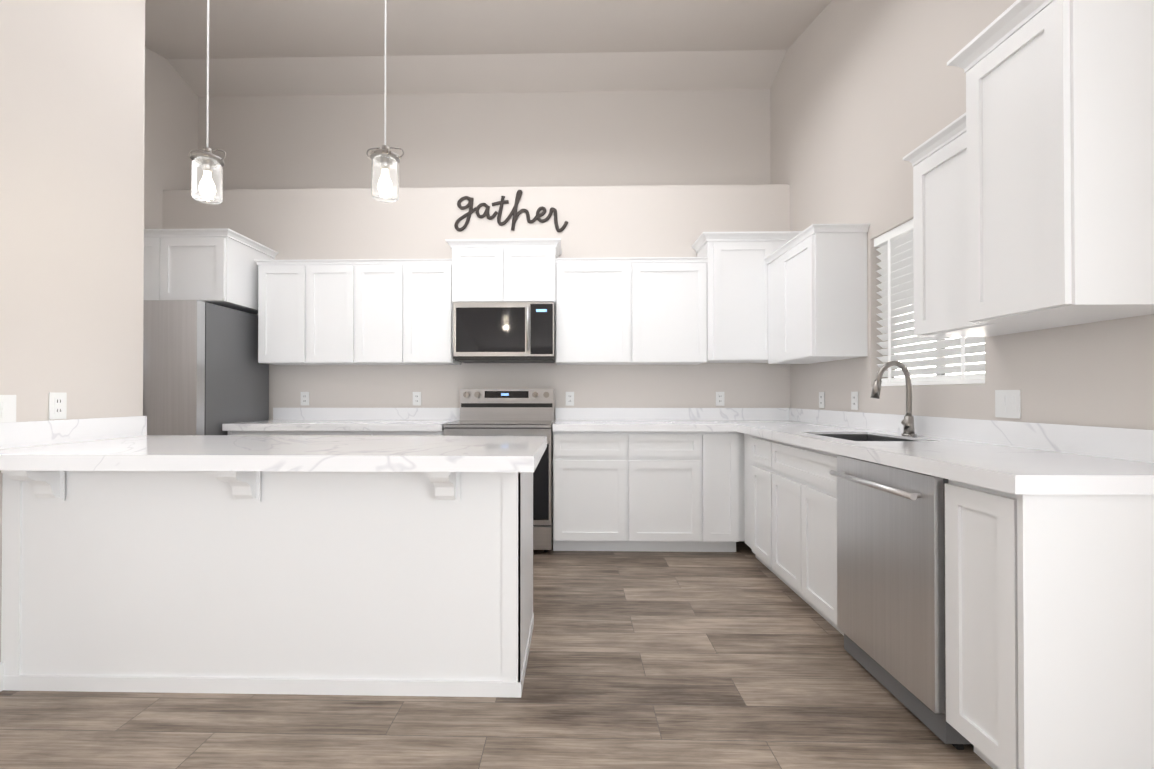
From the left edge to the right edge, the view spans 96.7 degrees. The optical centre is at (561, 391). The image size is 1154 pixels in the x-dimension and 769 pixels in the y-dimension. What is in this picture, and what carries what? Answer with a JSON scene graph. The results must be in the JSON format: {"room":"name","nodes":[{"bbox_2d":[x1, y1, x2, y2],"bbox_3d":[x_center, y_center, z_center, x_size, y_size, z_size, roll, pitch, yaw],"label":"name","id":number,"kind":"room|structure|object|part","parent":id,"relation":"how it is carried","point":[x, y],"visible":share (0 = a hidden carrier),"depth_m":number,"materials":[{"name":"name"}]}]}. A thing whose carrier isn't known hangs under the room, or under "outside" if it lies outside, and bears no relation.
{"room":"kitchen","nodes":[
{"label":"kitchen","id":0,"kind":"room"},
{"bbox_2d":[0,0,144,661],"bbox_3d":[-2.308,-1.019,-0.827,0.160,4.300,6.940,0,0,1],"label":"wall","id":1,"kind":"structure","parent":0,"point":[72,102],"depth_m":2.26,"materials":[{"name":"paint"}]},
{"bbox_2d":[0,662,3,691],"bbox_3d":[-2.226,1.077,-1.064,0.014,0.105,6.100,0,0,1],"label":"baseboard","id":2,"kind":"structure","parent":1,"relation":"attached to","point":[1,674],"depth_m":1.96,"materials":[{"name":"white wood"}]},
{"bbox_2d":[0,395,15,422],"bbox_3d":[-2.155,0.069,1.994,0.009,0.104,0.054,0,0,1],"label":"light switch","id":3,"kind":"object","parent":1,"relation":"attached to","point":[7,408],"visible":0.97,"depth_m":1.99,"materials":[{"name":"white plastic"}]},
{"bbox_2d":[49,392,66,419],"bbox_3d":[-2.151,0.062,2.192,0.008,0.114,0.070,0,0,1],"label":"electrical outlet","id":4,"kind":"object","parent":1,"relation":"attached to","point":[57,405],"visible":1,"depth_m":2.19,"materials":[{"name":"white plastic"}]},
{"bbox_2d":[0,416,147,447],"bbox_3d":[-2.144,0.172,2.206,0.020,0.100,0.850,0,0,1],"label":"backsplash","id":5,"kind":"structure","parent":1,"relation":"attached to","point":[12,434],"depth_m":2.22,"materials":[{"name":"white stone"}]},
{"bbox_2d":[144,47,197,228],"bbox_3d":[-3.548,-1.012,0.242,0.150,4.300,9.020,0,0,1],"label":"wall","id":6,"kind":"structure","parent":0,"point":[171,123],"depth_m":4.37,"materials":[{"name":"paint"}]},
{"bbox_2d":[162,184,789,420],"bbox_3d":[-0.743,-0.267,4.478,5.260,2.870,0.410,0,0,1],"label":"wall ledge","id":7,"kind":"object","parent":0,"point":[602,221],"visible":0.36,"depth_m":4.27,"materials":[{"name":"paint"}]},
{"bbox_2d":[144,229,167,299],"bbox_3d":[-3.111,-0.910,4.026,0.539,0.520,0.610,0,0,1],"label":"upper cabinet","id":8,"kind":"object","parent":7,"relation":"attached to","point":[155,240],"depth_m":3.72,"materials":[{"name":"white wood"}]},
{"bbox_2d":[144,228,277,313],"bbox_3d":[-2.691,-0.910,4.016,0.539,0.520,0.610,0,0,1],"label":"upper cabinet","id":9,"kind":"object","parent":7,"relation":"attached to","point":[217,266],"depth_m":3.72,"materials":[{"name":"white wood"}]},
{"bbox_2d":[256,256,327,364],"bbox_3d":[-2.134,-0.619,4.141,0.446,0.800,0.330,0,0,1],"label":"upper cabinet","id":10,"kind":"object","parent":7,"relation":"attached to","point":[285,289],"depth_m":3.98,"materials":[{"name":"white wood"}]},
{"bbox_2d":[301,392,308,404],"bbox_3d":[-2.148,0.062,4.297,0.070,0.114,0.008,0,0,1],"label":"electrical outlet","id":11,"kind":"object","parent":7,"relation":"attached to","point":[304,398],"visible":1,"depth_m":4.29,"materials":[{"name":"white plastic"}]},
{"bbox_2d":[316,259,371,364],"bbox_3d":[-1.786,-0.619,4.133,0.513,0.800,0.330,0,0,1],"label":"upper cabinet","id":12,"kind":"object","parent":7,"relation":"attached to","point":[339,282],"depth_m":3.98,"materials":[{"name":"white wood"}]},
{"bbox_2d":[364,259,419,364],"bbox_3d":[-1.406,-0.619,4.124,0.512,0.800,0.330,0,0,1],"label":"upper cabinet","id":13,"kind":"object","parent":7,"relation":"attached to","point":[387,282],"depth_m":3.97,"materials":[{"name":"white wood"}]},
{"bbox_2d":[413,392,420,405],"bbox_3d":[-1.203,0.062,4.275,0.070,0.114,0.008,0,0,1],"label":"electrical outlet","id":14,"kind":"object","parent":7,"relation":"attached to","point":[416,398],"visible":1,"depth_m":4.27,"materials":[{"name":"white plastic"}]},
{"bbox_2d":[412,259,460,364],"bbox_3d":[-1.058,-0.619,4.116,0.447,0.800,0.330,0,0,1],"label":"upper cabinet","id":15,"kind":"object","parent":7,"relation":"attached to","point":[432,315],"depth_m":3.96,"materials":[{"name":"white wood"}]},
{"bbox_2d":[448,239,511,303],"bbox_3d":[-0.607,-0.917,4.093,0.457,0.475,0.359,0,0,1],"label":"upper cabinet","id":16,"kind":"object","parent":7,"relation":"attached to","point":[479,270],"depth_m":3.92,"materials":[{"name":"white wood"}]},
{"bbox_2d":[453,302,555,362],"bbox_3d":[-0.431,-0.452,4.039,0.763,0.438,0.446,0,0,1],"label":"microwave","id":17,"kind":"object","parent":7,"relation":"attached to","point":[504,332],"visible":0.98,"depth_m":3.87,"materials":[{"name":"silver metal"}]},
{"bbox_2d":[454,190,567,231],"bbox_3d":[-0.415,-1.495,4.261,0.950,0.360,0.008,0,0,1],"label":"gather sign","id":18,"kind":"object","parent":7,"relation":"attached to","point":[514,213],"visible":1,"depth_m":4.26,"materials":[{"name":"metal"}]},
{"bbox_2d":[274,409,789,420],"bbox_3d":[-0.265,0.186,4.246,4.288,0.100,0.020,0,0,1],"label":"backsplash","id":19,"kind":"structure","parent":7,"relation":"attached to","point":[279,414],"depth_m":4.22,"materials":[{"name":"white stone"}]},
{"bbox_2d":[512,238,559,303],"bbox_3d":[-0.269,-0.917,4.085,0.457,0.475,0.359,0,0,1],"label":"upper cabinet","id":20,"kind":"object","parent":7,"relation":"attached to","point":[533,260],"depth_m":3.91,"materials":[{"name":"white wood"}]},
{"bbox_2d":[566,392,573,405],"bbox_3d":[0.071,0.061,4.245,0.070,0.114,0.008,0,0,1],"label":"electrical outlet","id":21,"kind":"object","parent":7,"relation":"attached to","point":[569,398],"visible":1,"depth_m":4.24,"materials":[{"name":"white plastic"}]},
{"bbox_2d":[555,256,643,364],"bbox_3d":[0.282,-0.619,4.084,0.645,0.800,0.330,0,0,1],"label":"upper cabinet","id":22,"kind":"object","parent":7,"relation":"attached to","point":[599,306],"depth_m":3.93,"materials":[{"name":"white wood"}]},
{"bbox_2d":[640,257,697,364],"bbox_3d":[0.795,-0.619,4.072,0.645,0.800,0.330,0,0,1],"label":"upper cabinet","id":23,"kind":"object","parent":7,"relation":"attached to","point":[669,282],"depth_m":3.92,"materials":[{"name":"white wood"}]},
{"bbox_2d":[716,392,723,405],"bbox_3d":[1.306,0.061,4.216,0.070,0.114,0.008,0,0,1],"label":"electrical outlet","id":24,"kind":"object","parent":7,"relation":"attached to","point":[719,398],"visible":1,"depth_m":4.21,"materials":[{"name":"white plastic"}]},
{"bbox_2d":[692,231,775,363],"bbox_3d":[1.327,-0.717,4.053,0.552,0.966,0.345,0,0,1],"label":"upper cabinet","id":25,"kind":"object","parent":7,"relation":"attached to","point":[729,265],"depth_m":3.89,"materials":[{"name":"white wood"}]},
{"bbox_2d":[198,89,770,189],"bbox_3d":[-0.737,-0.980,4.762,5.860,4.300,0.150,0,0,1],"label":"wall","id":26,"kind":"structure","parent":0,"point":[625,138],"depth_m":4.69,"materials":[{"name":"paint"}]},
{"bbox_2d":[145,0,831,96],"bbox_3d":[-0.840,-2.213,0.337,5.860,2.316,9.320,0,0,1],"label":"ceiling","id":27,"kind":"structure","parent":0,"point":[290,47],"depth_m":4.15,"materials":[{"name":"paint"}]},
{"bbox_2d":[189,0,225,203],"bbox_3d":[-1.415,-1.582,2.057,0.150,1.636,0.120,0,0,1],"label":"pendant light","id":28,"kind":"object","parent":27,"relation":"hanging from","point":[206,176],"visible":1,"depth_m":2.02,"materials":[{"name":"clear glass"}]},
{"bbox_2d":[191,156,222,203],"bbox_3d":[-1.415,-0.842,2.051,0.104,0.157,0.104,0,0,1],"label":"jar","id":29,"kind":"object","parent":28,"relation":"on","point":[206,171],"depth_m":2.02,"materials":[{"name":"clear glass"}]},
{"bbox_2d":[366,0,403,202],"bbox_3d":[-0.698,-1.582,2.040,0.150,1.636,0.120,0,0,1],"label":"pendant light","id":30,"kind":"object","parent":27,"relation":"hanging from","point":[385,161],"visible":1,"depth_m":2.00,"materials":[{"name":"clear glass"}]},
{"bbox_2d":[371,154,398,202],"bbox_3d":[-0.698,-0.843,2.035,0.104,0.157,0.104,0,0,1],"label":"jar","id":31,"kind":"object","parent":30,"relation":"on","point":[384,167],"depth_m":2.00,"materials":[{"name":"clear glass"}]},
{"bbox_2d":[0,541,992,768],"bbox_3d":[-0.840,1.199,0.313,5.860,0.120,9.320,0,0,1],"label":"floor","id":32,"kind":"structure","parent":0,"point":[741,657],"depth_m":1.85,"materials":[{"name":"brown wood"}]},
{"bbox_2d":[1,472,147,691],"bbox_3d":[-1.872,0.713,2.292,0.559,0.879,0.637,0,0,1],"label":"base cabinet","id":33,"kind":"object","parent":32,"relation":"on","point":[136,557],"depth_m":1.98,"materials":[{"name":"wood"}]},
{"bbox_2d":[143,300,268,434],"bbox_3d":[-2.905,0.275,3.848,0.910,1.778,0.882,0,0,1],"label":"fridge","id":34,"kind":"object","parent":32,"relation":"on","point":[205,372],"visible":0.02,"depth_m":3.49,"materials":[{"name":"silver metal"}]},
{"bbox_2d":[144,472,275,693],"bbox_3d":[-1.403,0.713,2.285,0.620,0.879,0.629,0,0,1],"label":"base cabinet","id":35,"kind":"object","parent":32,"relation":"on","point":[210,618],"depth_m":1.97,"materials":[{"name":"wood"}]},
{"bbox_2d":[228,433,301,434],"bbox_3d":[-2.134,0.724,3.996,0.538,0.880,0.600,0,0,1],"label":"base cabinet","id":36,"kind":"object","parent":32,"relation":"on","point":[228,433],"depth_m":3.71,"materials":[{"name":"wood"}]},
{"bbox_2d":[276,472,363,694],"bbox_3d":[-0.904,0.713,2.273,0.619,0.879,0.629,0,0,1],"label":"base cabinet","id":37,"kind":"object","parent":32,"relation":"on","point":[320,515],"depth_m":1.96,"materials":[{"name":"wood"}]},
{"bbox_2d":[302,433,381,435],"bbox_3d":[-1.605,0.724,3.984,0.654,0.880,0.599,0,0,1],"label":"base cabinet","id":38,"kind":"object","parent":32,"relation":"on","point":[327,434],"depth_m":3.69,"materials":[{"name":"wood"}]},
{"bbox_2d":[222,421,455,432],"bbox_3d":[-1.627,0.259,3.967,1.577,0.050,0.640,0,0,1],"label":"countertop","id":39,"kind":"structure","parent":38,"relation":"on","point":[252,426],"depth_m":3.66,"materials":[{"name":"white stone"}]},
{"bbox_2d":[382,429,443,435],"bbox_3d":[-1.092,0.724,3.972,0.507,0.880,0.599,0,0,1],"label":"base cabinet","id":40,"kind":"object","parent":32,"relation":"on","point":[383,434],"depth_m":3.68,"materials":[{"name":"wood"}]},
{"bbox_2d":[364,472,533,697],"bbox_3d":[-0.430,0.713,2.258,0.568,0.879,0.637,0,0,1],"label":"base cabinet","id":41,"kind":"object","parent":32,"relation":"on","point":[448,556],"depth_m":1.95,"materials":[{"name":"wood"}]},
{"bbox_2d":[0,436,546,471],"bbox_3d":[-1.118,0.250,2.182,2.073,0.055,0.850,0,0,1],"label":"countertop","id":42,"kind":"structure","parent":41,"relation":"on","point":[121,453],"depth_m":1.81,"materials":[{"name":"white stone"}]},
{"bbox_2d":[443,389,553,552],"bbox_3d":[-0.448,0.572,3.919,0.767,1.185,0.674,0,0,1],"label":"range","id":43,"kind":"object","parent":32,"relation":"on","point":[506,412],"visible":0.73,"depth_m":3.85,"materials":[{"name":"silver metal"}]},
{"bbox_2d":[553,425,637,550],"bbox_3d":[0.246,0.724,3.941,0.598,0.880,0.599,0,0,1],"label":"base cabinet","id":44,"kind":"object","parent":32,"relation":"on","point":[595,475],"depth_m":3.65,"materials":[{"name":"wood"}]},
{"bbox_2d":[554,421,737,432],"bbox_3d":[0.589,0.259,3.916,1.286,0.050,0.640,0,0,1],"label":"countertop","id":45,"kind":"structure","parent":44,"relation":"on","point":[559,426],"depth_m":3.60,"materials":[{"name":"white stone"}]},
{"bbox_2d":[638,433,713,551],"bbox_3d":[0.738,0.724,3.929,0.656,0.880,0.599,0,0,1],"label":"base cabinet","id":46,"kind":"object","parent":32,"relation":"on","point":[676,470],"depth_m":3.64,"materials":[{"name":"wood"}]},
{"bbox_2d":[714,433,737,551],"bbox_3d":[1.101,0.724,3.921,0.338,0.880,0.599,0,0,1],"label":"base cabinet","id":47,"kind":"object","parent":32,"relation":"on","point":[725,444],"depth_m":3.63,"materials":[{"name":"wood"}]},
{"bbox_2d":[738,433,749,546],"bbox_3d":[1.562,0.721,3.462,0.599,0.880,0.255,0,0,1],"label":"base cabinet","id":48,"kind":"object","parent":32,"relation":"on","point":[743,505],"depth_m":3.63,"materials":[{"name":"wood"}]},
{"bbox_2d":[762,465,843,635],"bbox_3d":[1.544,0.810,2.687,0.599,0.690,0.862,0,0,1],"label":"base cabinet","id":49,"kind":"object","parent":32,"relation":"on","point":[799,506],"depth_m":2.63,"materials":[{"name":"wood"}]},
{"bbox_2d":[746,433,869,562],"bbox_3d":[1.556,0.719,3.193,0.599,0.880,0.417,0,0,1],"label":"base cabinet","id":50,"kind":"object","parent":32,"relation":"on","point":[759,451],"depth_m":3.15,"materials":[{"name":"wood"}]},
{"bbox_2d":[730,421,893,440],"bbox_3d":[1.543,0.256,3.539,0.640,0.050,1.348,0,0,1],"label":"countertop","id":51,"kind":"structure","parent":50,"relation":"on","point":[772,430],"depth_m":2.97,"materials":[{"name":"white stone"}]},
{"bbox_2d":[815,434,915,440],"bbox_3d":[1.513,0.335,2.575,0.379,0.197,0.579,0,0,1],"label":"sink basin","id":52,"kind":"object","parent":51,"relation":"in","point":[850,437],"depth_m":2.80,"materials":[{"name":"metal"}]},
{"bbox_2d":[870,361,916,436],"bbox_3d":[1.673,0.036,2.591,0.234,0.378,0.099,0,0,1],"label":"faucet","id":53,"kind":"object","parent":51,"relation":"on","point":[908,422],"depth_m":2.56,"materials":[{"name":"silver metal"}]},
{"bbox_2d":[829,455,970,749],"bbox_3d":[1.477,0.714,1.946,0.643,0.872,0.615,0,0,1],"label":"dishwasher","id":54,"kind":"object","parent":32,"relation":"on","point":[890,573],"visible":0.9,"depth_m":1.84,"materials":[{"name":"silver metal"}]},
{"bbox_2d":[940,477,1153,768],"bbox_3d":[1.515,0.707,1.479,0.600,0.880,0.307,0,0,1],"label":"base cabinet","id":55,"kind":"object","parent":32,"relation":"on","point":[1048,595],"depth_m":1.34,"materials":[{"name":"wood"}]},
{"bbox_2d":[826,441,1153,496],"bbox_3d":[1.503,0.244,1.801,0.640,0.050,0.970,0,0,1],"label":"countertop","id":56,"kind":"structure","parent":55,"relation":"on","point":[1014,469],"depth_m":1.52,"materials":[{"name":"white stone"}]},
{"bbox_2d":[764,248,779,363],"bbox_3d":[1.702,-0.604,3.689,0.329,0.795,0.355,0,0,1],"label":"upper cabinet","id":57,"kind":"object","parent":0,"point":[772,261],"depth_m":3.78,"materials":[{"name":"white wood"}]},
{"bbox_2d":[770,0,1153,429],"bbox_3d":[1.869,-1.011,0.265,0.160,4.300,9.320,0,0,1],"label":"wall","id":58,"kind":"structure","parent":0,"point":[866,96],"depth_m":2.85,"materials":[{"name":"paint"}]},
{"bbox_2d":[819,392,824,407],"bbox_3d":[1.862,0.062,3.669,0.008,0.114,0.070,0,0,1],"label":"electrical outlet","id":59,"kind":"object","parent":58,"relation":"attached to","point":[821,399],"visible":1,"depth_m":3.66,"materials":[{"name":"white plastic"}]},
{"bbox_2d":[780,223,869,363],"bbox_3d":[1.694,-0.607,3.338,0.329,0.795,0.462,0,0,1],"label":"upper cabinet","id":60,"kind":"object","parent":58,"relation":"attached to","point":[824,301],"depth_m":3.11,"materials":[{"name":"white wood"}]},
{"bbox_2d":[851,392,857,409],"bbox_3d":[1.852,0.059,3.239,0.008,0.114,0.070,0,0,1],"label":"electrical outlet","id":61,"kind":"object","parent":58,"relation":"attached to","point":[854,400],"visible":1,"depth_m":3.23,"materials":[{"name":"white plastic"}]},
{"bbox_2d":[874,219,984,385],"bbox_3d":[1.922,-0.472,2.646,0.125,0.885,0.850,0,0,1],"label":"window blinds","id":62,"kind":"structure","parent":58,"relation":"in","point":[941,360],"depth_m":2.80,"materials":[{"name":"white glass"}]},
{"bbox_3d":[1.965,-0.472,2.645,0.040,0.885,0.850,0,0,1],"label":"frame","id":63,"kind":"part","parent":62,"relation":"part of","materials":[{"name":"white plastic"}]},
{"bbox_3d":[1.963,-0.472,2.645,0.006,0.815,0.780,0,0,1],"label":"glass","id":64,"kind":"part","parent":62,"relation":"part of","materials":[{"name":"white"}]},
{"bbox_2d":[790,409,1153,460],"bbox_3d":[1.835,0.176,2.748,0.020,0.100,2.878,0,0,1],"label":"backsplash","id":65,"kind":"structure","parent":58,"relation":"attached to","point":[1132,444],"depth_m":2.07,"materials":[{"name":"white stone"}]},
{"bbox_2d":[904,128,1048,336],"bbox_3d":[1.663,-0.626,1.986,0.329,0.785,0.413,0,0,1],"label":"upper cabinet","id":66,"kind":"object","parent":58,"relation":"attached to","point":[927,160],"depth_m":2.10,"materials":[{"name":"white wood"}]},
{"bbox_2d":[995,390,1020,417],"bbox_3d":[1.825,0.051,2.100,0.009,0.114,0.116,0,0,1],"label":"light switch","id":67,"kind":"object","parent":58,"relation":"attached to","point":[1007,403],"visible":1,"depth_m":2.09,"materials":[{"name":"white plastic"}]},
{"bbox_2d":[944,0,1153,331],"bbox_3d":[1.609,-0.707,1.628,0.419,0.941,0.438,0,0,1],"label":"upper cabinet","id":68,"kind":"object","parent":58,"relation":"attached to","point":[1032,166],"depth_m":1.47,"materials":[{"name":"white wood"}]}
]}

